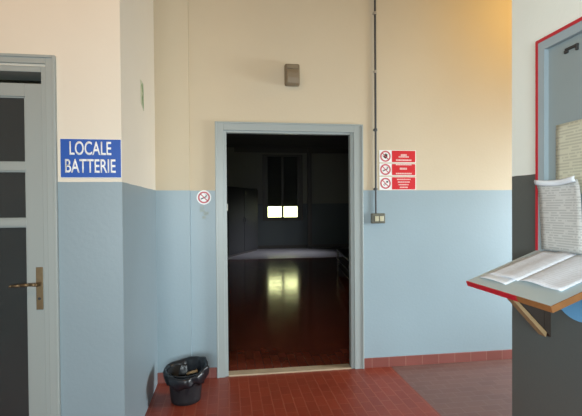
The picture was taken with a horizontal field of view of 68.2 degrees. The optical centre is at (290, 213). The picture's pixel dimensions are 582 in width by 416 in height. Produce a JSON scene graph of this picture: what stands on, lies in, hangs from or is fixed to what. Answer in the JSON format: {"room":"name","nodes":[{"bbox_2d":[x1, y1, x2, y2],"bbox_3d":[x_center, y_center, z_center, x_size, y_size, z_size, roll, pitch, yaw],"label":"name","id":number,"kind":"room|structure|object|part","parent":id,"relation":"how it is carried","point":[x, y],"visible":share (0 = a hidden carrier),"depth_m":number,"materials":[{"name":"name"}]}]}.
{"room":"industrial building hallway","nodes":[
{"label":"industrial building hallway","id":0,"kind":"room"},
{"bbox_2d":[0,80,40,217],"bbox_3d":[-2.202,-0.372,2.951,1.913,3.600,1.010,-1,1,-8],"label":"wall","id":1,"kind":"structure","parent":0,"point":[1,81],"depth_m":3.41,"materials":[{"name":"paint"}]},
{"bbox_2d":[0,0,132,415],"bbox_3d":[-1.965,-0.367,2.374,2.013,3.600,0.200,-1,1,-8],"label":"wall","id":2,"kind":"structure","parent":0,"point":[88,39],"depth_m":2.40,"materials":[{"name":"paint"}]},
{"bbox_2d":[0,53,60,415],"bbox_3d":[-1.817,0.286,2.381,1.055,2.292,0.206,-1,1,-8],"label":"door","id":3,"kind":"structure","parent":2,"relation":"in","point":[30,376],"depth_m":2.39,"materials":[{"name":"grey wood"}]},
{"bbox_3d":[-1.823,-0.462,2.349,0.687,0.349,0.005,-1,1,-8],"label":"glass pane","id":4,"kind":"part","parent":3,"relation":"part of","materials":[{"name":"black glass"}]},
{"bbox_3d":[-1.820,-0.101,2.354,0.687,0.250,0.005,-1,1,-8],"label":"glass pane","id":5,"kind":"part","parent":3,"relation":"part of","materials":[{"name":"black glass"}]},
{"bbox_3d":[-1.814,0.642,2.364,0.687,1.122,0.005,-1,1,-8],"label":"glass pane","id":6,"kind":"part","parent":3,"relation":"part of","materials":[{"name":"black glass"}]},
{"bbox_3d":[-1.461,0.392,2.361,0.148,0.021,0.049,-1,1,-8],"label":"lever","id":7,"kind":"part","parent":3,"relation":"part of","materials":[{"name":"gold metal"}]},
{"bbox_3d":[-1.401,0.417,2.398,0.036,0.237,0.006,-1,1,-8],"label":"handle","id":8,"kind":"part","parent":3,"relation":"part of","materials":[{"name":"gold metal"}]},
{"bbox_2d":[60,139,121,177],"bbox_3d":[-1.113,-0.307,2.395,0.322,0.216,0.009,-1,1,-8],"label":"room sign","id":9,"kind":"object","parent":2,"relation":"attached to","point":[79,158],"visible":1,"depth_m":2.39,"materials":[{"name":"blue plastic"},{"name":"white lettering paint"}]},
{"bbox_2d":[128,0,157,415],"bbox_3d":[-1.152,-0.382,3.073,0.200,3.600,0.945,-1,1,-8],"label":"wall","id":10,"kind":"structure","parent":0,"point":[140,12],"depth_m":3.01,"materials":[{"name":"paint"}]},
{"bbox_2d":[140,79,143,110],"bbox_3d":[-1.045,-0.830,3.020,0.004,0.195,0.100,-1,1,-8],"label":"exit sign","id":11,"kind":"object","parent":10,"relation":"attached to","point":[141,82],"visible":1,"depth_m":3.02,"materials":[{"name":"green plastic"}]},
{"bbox_2d":[141,84,143,107],"bbox_3d":[-1.044,-0.832,3.025,0.001,0.170,0.080,-1,1,-8],"label":"print","id":12,"kind":"object","parent":11,"relation":"attached to","point":[142,85],"depth_m":3.02},
{"bbox_2d":[226,134,347,148],"bbox_3d":[-0.452,-2.325,9.762,8.400,0.100,11.700,-1,1,-8],"label":"ceiling","id":13,"kind":"structure","parent":0,"point":[232,140],"depth_m":13.86,"materials":[{"name":"paint"}]},
{"bbox_2d":[226,147,348,245],"bbox_3d":[-1.272,-0.543,15.424,8.200,3.600,0.300,-1,1,-8],"label":"wall","id":14,"kind":"structure","parent":0,"point":[330,172],"depth_m":15.58,"materials":[{"name":"paint"}]},
{"bbox_2d":[262,154,302,220],"bbox_3d":[-0.306,-0.930,15.464,1.450,2.360,0.165,-1,1,-8],"label":"window","id":15,"kind":"structure","parent":14,"relation":"in","point":[282,177],"depth_m":15.45,"materials":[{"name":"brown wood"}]},
{"bbox_3d":[-0.590,-0.950,15.417,0.495,2.195,0.005,-1,1,-8],"label":"glass pane","id":16,"kind":"part","parent":15,"relation":"part of","materials":[{"name":"black glass"}]},
{"bbox_3d":[-0.023,-0.955,15.500,0.500,2.195,0.005,-1,1,-8],"label":"glass pane","id":17,"kind":"part","parent":15,"relation":"part of","materials":[{"name":"glass"}]},
{"bbox_2d":[234,147,347,188],"bbox_3d":[0.312,-0.555,15.481,4.650,3.600,0.050,-1,1,-8],"label":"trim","id":18,"kind":"structure","parent":14,"relation":"attached to","point":[236,149],"depth_m":15.37,"materials":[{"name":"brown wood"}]},
{"bbox_2d":[258,244,348,248],"bbox_3d":[0.817,1.180,15.595,4.050,0.120,0.015,-1,1,-8],"label":"baseboard","id":19,"kind":"structure","parent":14,"relation":"attached to","point":[313,245],"depth_m":15.52,"materials":[{"name":"brown wood"}]},
{"bbox_2d":[307,148,311,247],"bbox_3d":[0.668,-0.558,15.499,0.140,3.600,0.120,-1,1,-8],"label":"trim","id":20,"kind":"structure","parent":14,"relation":"attached to","point":[309,159],"depth_m":15.45,"materials":[{"name":"brown wood"}]},
{"bbox_2d":[227,247,349,370],"bbox_3d":[-0.419,1.375,9.771,8.400,0.100,11.780,-1,1,-8],"label":"floor","id":21,"kind":"structure","parent":0,"point":[283,312],"depth_m":6.15,"materials":[{"name":"tile"}]},
{"bbox_2d":[227,186,257,257],"bbox_3d":[-1.691,0.233,13.749,0.495,2.100,2.350,0,1,18],"label":"storage cabinet","id":22,"kind":"object","parent":21,"relation":"on","point":[242,213],"visible":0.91,"depth_m":13.47,"materials":[{"name":"metal"}]},
{"bbox_3d":[-1.666,0.210,13.130,0.018,1.960,1.145,0,1,18],"label":"cabinet door","id":23,"kind":"part","parent":22,"relation":"part of","materials":[{"name":"metal"}]},
{"bbox_3d":[-1.314,0.193,14.240,0.018,1.960,1.145,0,1,18],"label":"cabinet door","id":24,"kind":"part","parent":22,"relation":"part of","materials":[{"name":"metal"}]},
{"bbox_2d":[336,248,348,278],"bbox_3d":[1.254,1.070,8.636,0.445,0.515,2.450,0,1,0],"label":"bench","id":25,"kind":"object","parent":21,"relation":"on","point":[344,252],"visible":0.38,"depth_m":9.17,"materials":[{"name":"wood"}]},
{"bbox_3d":[1.076,1.071,9.841,0.040,0.485,0.040,0,1,0],"label":"leg","id":26,"kind":"part","parent":25,"relation":"part of","materials":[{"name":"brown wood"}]},
{"bbox_3d":[1.042,0.830,8.633,0.025,0.030,2.450,0,1,0],"label":"edge rail","id":27,"kind":"part","parent":25,"relation":"part of","materials":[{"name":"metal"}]},
{"bbox_2d":[337,264,348,278],"bbox_3d":[1.267,1.188,8.642,0.420,0.020,2.360,0,1,0],"label":"shelf","id":28,"kind":"object","parent":25,"relation":"attached to","point":[343,269],"depth_m":9.17,"materials":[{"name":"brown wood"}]},
{"bbox_2d":[145,359,511,415],"bbox_3d":[1.155,1.476,1.174,7.800,0.100,5.550,-1,1,-8],"label":"floor","id":29,"kind":"structure","parent":0,"point":[380,391],"depth_m":3.35,"materials":[{"name":"red tile"}]},
{"bbox_2d":[163,356,208,405],"bbox_3d":[-0.792,1.268,3.253,0.345,0.289,0.347,-1,1,-8],"label":"waste bin","id":30,"kind":"object","parent":29,"relation":"on","point":[185,390],"visible":0.99,"depth_m":3.18,"materials":[{"name":"black plastic"}]},
{"bbox_2d":[186,369,197,374],"bbox_3d":[-0.759,1.218,3.304,0.084,0.035,0.048,-1,1,-8],"label":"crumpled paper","id":31,"kind":"object","parent":30,"relation":"in","point":[196,370],"visible":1,"depth_m":3.29,"materials":[{"name":"beige paper"}]},
{"bbox_2d":[188,0,511,367],"bbox_3d":[1.865,-0.417,4.072,5.512,3.600,0.060,-1,1,-8],"label":"wall","id":32,"kind":"structure","parent":0,"point":[444,67],"depth_m":3.91,"materials":[{"name":"paint"}]},
{"bbox_2d":[157,367,216,383],"bbox_3d":[-0.872,1.365,3.630,0.485,0.088,0.057,-1,1,-8],"label":"baseboard","id":33,"kind":"structure","parent":32,"relation":"attached to","point":[212,371],"depth_m":3.67,"materials":[{"name":"red tile"}]},
{"bbox_2d":[199,206,208,218],"bbox_3d":[-0.739,-0.012,3.661,0.080,0.113,0.001,-1,1,-8],"label":"residue","id":34,"kind":"object","parent":32,"relation":"attached to","point":[200,210],"visible":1,"depth_m":3.66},
{"bbox_2d":[197,190,210,204],"bbox_3d":[-0.741,-0.138,3.658,0.122,0.122,0.003,-1,1,-8],"label":"no smoking sign","id":35,"kind":"object","parent":32,"relation":"attached to","point":[203,197],"visible":1,"depth_m":3.66,"materials":[{"name":"white plastic"}]},
{"bbox_2d":[215,121,363,377],"bbox_3d":[-0.002,0.315,3.812,1.303,2.210,0.126,-1,1,-8],"label":"door frame","id":36,"kind":"structure","parent":32,"relation":"in","point":[354,132],"depth_m":3.79,"materials":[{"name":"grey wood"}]},
{"bbox_2d":[284,64,299,85],"bbox_3d":[0.013,-1.197,3.706,0.130,0.194,0.104,-1,1,-8],"label":"lamp","id":37,"kind":"object","parent":32,"relation":"attached to","point":[291,71],"visible":1,"depth_m":3.67,"materials":[{"name":"beige plastic"}]},
{"bbox_2d":[286,69,298,85],"bbox_3d":[0.016,-1.171,3.683,0.106,0.142,0.058,-1,1,-8],"label":"diffuser","id":38,"kind":"object","parent":37,"relation":"attached to","point":[292,75],"depth_m":3.66,"materials":[{"name":"beige plastic"}]},
{"bbox_2d":[372,0,377,212],"bbox_3d":[0.756,-1.104,3.854,0.036,2.205,0.030,-1,1,-8],"label":"conduit pipe","id":39,"kind":"object","parent":32,"relation":"attached to","point":[374,13],"visible":1,"depth_m":3.85,"materials":[{"name":"metal"}]},
{"bbox_2d":[371,213,384,222],"bbox_3d":[0.782,0.043,3.861,0.125,0.090,0.052,-1,1,-8],"label":"switch box","id":40,"kind":"object","parent":32,"relation":"attached to","point":[375,217],"visible":1,"depth_m":3.84,"materials":[{"name":"grey plastic"}]},
{"bbox_2d":[379,177,415,189],"bbox_3d":[0.971,-0.275,3.908,0.348,0.119,0.006,-1,1,-8],"label":"safety sign","id":41,"kind":"object","parent":32,"relation":"attached to","point":[385,183],"visible":1,"depth_m":3.91,"materials":[{"name":"red plastic"}]},
{"bbox_3d":[1.027,-0.275,3.915,0.224,0.111,0.002,-1,1,-8],"label":"red panel","id":42,"kind":"part","parent":41,"relation":"part of","materials":[{"name":"red plastic"}]},
{"bbox_2d":[379,150,415,162],"bbox_3d":[0.969,-0.519,3.905,0.348,0.112,0.006,-1,1,-8],"label":"safety sign","id":43,"kind":"object","parent":32,"relation":"attached to","point":[385,156],"visible":1,"depth_m":3.90,"materials":[{"name":"red plastic"}]},
{"bbox_3d":[1.025,-0.520,3.912,0.224,0.104,0.002,-1,1,-8],"label":"red panel","id":44,"kind":"part","parent":43,"relation":"part of","materials":[{"name":"red plastic"}]},
{"bbox_2d":[379,163,415,175],"bbox_3d":[0.970,-0.400,3.907,0.348,0.109,0.006,-1,1,-8],"label":"safety sign","id":45,"kind":"object","parent":32,"relation":"attached to","point":[385,169],"visible":1,"depth_m":3.90,"materials":[{"name":"red plastic"}]},
{"bbox_3d":[1.026,-0.400,3.914,0.224,0.101,0.002,-1,1,-8],"label":"red panel","id":46,"kind":"part","parent":45,"relation":"part of","materials":[{"name":"red plastic"}]},
{"bbox_2d":[364,349,511,367],"bbox_3d":[2.583,1.333,4.162,3.897,0.088,0.012,-1,1,-8],"label":"baseboard","id":47,"kind":"structure","parent":32,"relation":"attached to","point":[495,354],"depth_m":3.97,"materials":[{"name":"red tile"}]},
{"bbox_2d":[512,0,581,415],"bbox_3d":[1.520,-0.366,0.339,0.200,3.600,3.835,-1,1,-8],"label":"wall","id":48,"kind":"structure","parent":0,"point":[546,371],"depth_m":2.08,"materials":[{"name":"grey paint"}]},
{"bbox_2d":[466,17,581,312],"bbox_3d":[1.023,-0.233,1.720,0.384,1.128,0.544,-1,1,-8],"label":"upper cabinet","id":49,"kind":"object","parent":48,"relation":"attached to","point":[558,55],"visible":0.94,"depth_m":1.88,"materials":[{"name":"grey paint"}]},
{"bbox_2d":[480,257,524,284],"bbox_3d":[0.973,0.245,1.865,0.227,0.086,0.190,-1,1,-8],"label":"loose sheet","id":50,"kind":"object","parent":49,"relation":"in","point":[505,280],"visible":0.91,"depth_m":1.84,"materials":[{"name":"white paper"}]},
{"bbox_2d":[488,250,581,290],"bbox_3d":[1.051,0.218,1.749,0.269,0.107,0.432,-1,1,-8],"label":"open booklet","id":51,"kind":"object","parent":49,"relation":"on","point":[560,271],"visible":1,"depth_m":1.75,"materials":[{"name":"white paper"}]},
{"bbox_2d":[534,176,581,253],"bbox_3d":[1.154,0.004,1.867,0.029,0.322,0.255,-1,1,-8],"label":"printed notice","id":52,"kind":"object","parent":49,"relation":"attached to","point":[560,199],"visible":1,"depth_m":1.85,"materials":[{"name":"white paper"}]},
{"bbox_3d":[1.199,-0.310,1.745,0.027,0.973,0.540,-1,1,-8],"label":"cabinet frame","id":53,"kind":"part","parent":49,"relation":"part of","materials":[{"name":"grey paint"}]},
{"bbox_3d":[1.209,-0.310,1.747,0.004,0.869,0.436,-1,1,-8],"label":"panel","id":54,"kind":"part","parent":49,"relation":"part of","materials":[{"name":"grey paint"}]},
{"bbox_2d":[556,119,581,193],"bbox_3d":[1.195,-0.236,1.808,0.003,0.308,0.210,-1,1,-8],"label":"printed notice","id":55,"kind":"object","parent":49,"relation":"attached to","point":[568,135],"visible":0.75,"depth_m":1.84,"materials":[{"name":"beige paper"}]},
{"bbox_2d":[507,298,550,336],"bbox_3d":[1.051,0.385,1.968,0.266,0.364,0.050,-1,1,-8],"label":"wooden bracket","id":56,"kind":"object","parent":48,"relation":"attached to","point":[539,319],"visible":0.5,"depth_m":1.96,"materials":[{"name":"brown wood"}]},
{"bbox_2d":[561,300,581,321],"bbox_3d":[1.207,0.333,1.800,0.006,0.240,0.320,-1,1,-8],"label":"round plaque","id":57,"kind":"object","parent":48,"relation":"attached to","point":[574,311],"visible":0.23,"depth_m":1.82,"materials":[{"name":"blue plastic"}]},
{"bbox_3d":[1.853,-0.418,4.156,5.512,3.600,0.110,-1,1,-8],"label":"wall","id":58,"kind":"structure","parent":0,"visible":0},
{"bbox_2d":[153,0,191,372],"bbox_3d":[-1.101,-0.390,3.667,0.475,3.600,0.215,-1,1,-8],"label":"wall","id":59,"kind":"structure","parent":58,"relation":"attached to","point":[171,43],"depth_m":3.58,"materials":[{"name":"paint"}]}
]}

